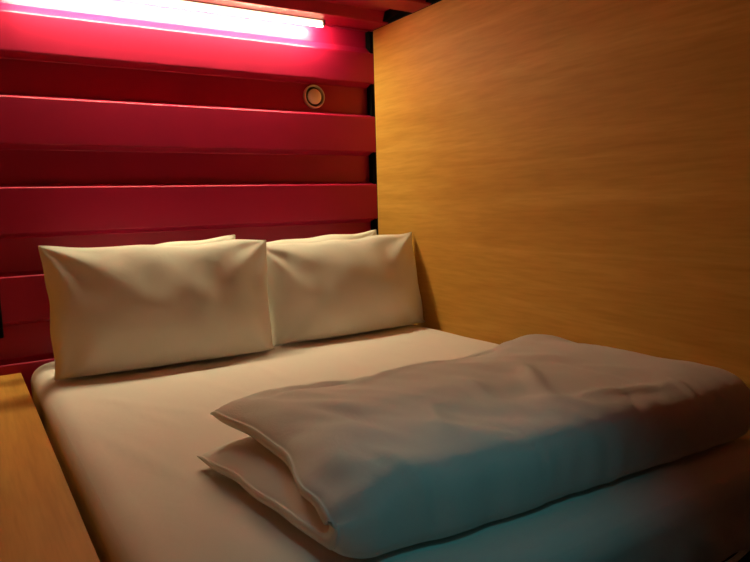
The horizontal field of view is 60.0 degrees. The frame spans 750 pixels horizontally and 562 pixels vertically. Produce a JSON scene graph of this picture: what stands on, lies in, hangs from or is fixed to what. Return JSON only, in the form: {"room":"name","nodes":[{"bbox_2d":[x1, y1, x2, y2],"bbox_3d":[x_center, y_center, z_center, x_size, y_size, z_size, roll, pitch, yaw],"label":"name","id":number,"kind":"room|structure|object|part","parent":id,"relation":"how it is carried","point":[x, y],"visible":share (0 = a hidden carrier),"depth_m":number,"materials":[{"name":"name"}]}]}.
{"room":"hotel room","nodes":[
{"label":"hotel room","id":0,"kind":"room"},
{"bbox_2d":[0,0,377,399],"bbox_3d":[-0.914,-0.139,2.314,2.148,1.759,0.090,-6,8,-32],"label":"wall","id":1,"kind":"structure","parent":0,"point":[123,122],"depth_m":2.33,"materials":[{"name":"red paint"}]},
{"bbox_2d":[0,302,3,337],"bbox_3d":[-1.247,0.105,2.062,0.106,0.170,0.012,-6,8,-32],"label":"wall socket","id":2,"kind":"object","parent":1,"relation":"attached to","point":[1,322],"visible":1,"depth_m":2.09,"materials":[{"name":"black plastic"}]},
{"bbox_2d":[303,85,324,108],"bbox_3d":[-0.248,-0.756,2.662,0.095,0.095,0.023,-6,8,-32],"label":"air vent","id":3,"kind":"object","parent":1,"relation":"in","point":[313,95],"visible":1,"depth_m":2.66,"materials":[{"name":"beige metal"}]},
{"bbox_2d":[325,24,372,31],"bbox_3d":[-0.886,-0.967,2.190,2.087,0.004,0.006,-6,8,-32],"label":"trim","id":4,"kind":"structure","parent":1,"relation":"attached to","point":[325,24],"depth_m":2.69,"materials":[{"name":"red paint"}]},
{"bbox_2d":[187,0,430,31],"bbox_3d":[-0.147,-0.892,0.986,2.148,0.090,2.904,-6,8,-32],"label":"ceiling","id":5,"kind":"structure","parent":0,"point":[362,14],"depth_m":2.47,"materials":[{"name":"red paint"}]},
{"bbox_2d":[129,0,325,27],"bbox_3d":[-0.674,-0.976,2.295,1.118,0.024,0.032,-6,8,-32],"label":"light strip","id":6,"kind":"object","parent":5,"relation":"attached to","point":[174,3],"visible":1,"depth_m":2.39,"materials":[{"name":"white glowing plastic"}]},
{"bbox_3d":[-0.674,-0.987,2.293,1.118,0.002,0.032,-6,8,-32],"label":"mounting rail","id":7,"kind":"part","parent":6,"relation":"part of","materials":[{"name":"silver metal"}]},
{"bbox_2d":[373,0,749,388],"bbox_3d":[0.772,-0.096,1.712,0.030,1.713,2.750,-6,8,-32],"label":"wall","id":8,"kind":"structure","parent":0,"point":[577,171],"depth_m":1.92,"materials":[{"name":"brown wood"}]},
{"bbox_2d":[365,31,377,234],"bbox_3d":[-0.004,-0.212,2.869,0.013,1.713,0.035,-6,8,-32],"label":"trim","id":9,"kind":"structure","parent":8,"relation":"attached to","point":[368,35],"depth_m":2.80,"materials":[{"name":"black"}]},
{"bbox_2d":[383,0,437,21],"bbox_3d":[0.727,-0.965,1.583,0.029,0.035,2.730,-6,8,-32],"label":"trim","id":10,"kind":"structure","parent":8,"relation":"attached to","point":[390,15],"depth_m":2.57,"materials":[{"name":"black"}]},
{"bbox_3d":[0.026,0.892,1.055,2.200,0.050,3.390,-6,8,-32],"label":"floor","id":11,"kind":"structure","parent":0,"visible":0},
{"bbox_2d":[0,373,99,561],"bbox_3d":[-0.891,0.649,1.129,0.678,0.464,2.047,-6,8,-32],"label":"wooden shelf","id":12,"kind":"object","parent":11,"relation":"on","point":[41,520],"visible":1,"depth_m":1.20,"materials":[{"name":"brown wood"}]},
{"bbox_2d":[722,551,749,561],"bbox_3d":[-0.074,0.614,1.825,1.370,0.324,1.743,-6,8,-32],"label":"bed base","id":13,"kind":"object","parent":11,"relation":"on","point":[746,558],"visible":0.02,"depth_m":1.30,"materials":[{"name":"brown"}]},
{"bbox_2d":[31,324,749,561],"bbox_3d":[-0.069,0.366,1.761,1.405,0.181,1.824,-6,8,-32],"label":"mattress","id":14,"kind":"object","parent":13,"relation":"on","point":[126,445],"visible":0.5,"depth_m":1.15,"materials":[{"name":"beige fabric"}]},
{"bbox_2d":[38,239,273,379],"bbox_3d":[-0.646,0.064,2.049,0.700,0.382,0.217,-6,8,-32],"label":"pillow","id":15,"kind":"object","parent":14,"relation":"on","point":[129,307],"visible":1,"depth_m":1.96,"materials":[{"name":"white fabric"}]},
{"bbox_2d":[156,235,234,244],"bbox_3d":[-0.765,0.046,2.241,0.647,0.381,0.144,-6,8,-31],"label":"pillow","id":16,"kind":"object","parent":14,"relation":"on","point":[228,237],"visible":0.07,"depth_m":2.32,"materials":[{"name":"white fabric"}]},
{"bbox_2d":[266,229,376,243],"bbox_3d":[-0.230,-0.005,2.580,0.625,0.373,0.151,-6,8,-31],"label":"pillow","id":17,"kind":"object","parent":14,"relation":"on","point":[371,232],"visible":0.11,"depth_m":2.58,"materials":[{"name":"white fabric"}]},
{"bbox_2d":[266,232,424,345],"bbox_3d":[-0.103,0.014,2.437,0.674,0.361,0.197,-6,8,-32],"label":"pillow","id":18,"kind":"object","parent":14,"relation":"on","point":[323,289],"visible":0.94,"depth_m":2.35,"materials":[{"name":"white fabric"}]},
{"bbox_2d":[197,334,749,558],"bbox_3d":[0.225,0.254,1.271,1.030,0.142,0.567,-6,8,-32],"label":"duvet","id":19,"kind":"object","parent":14,"relation":"on","point":[389,460],"visible":1,"depth_m":1.08,"materials":[{"name":"white fabric"}]}
]}

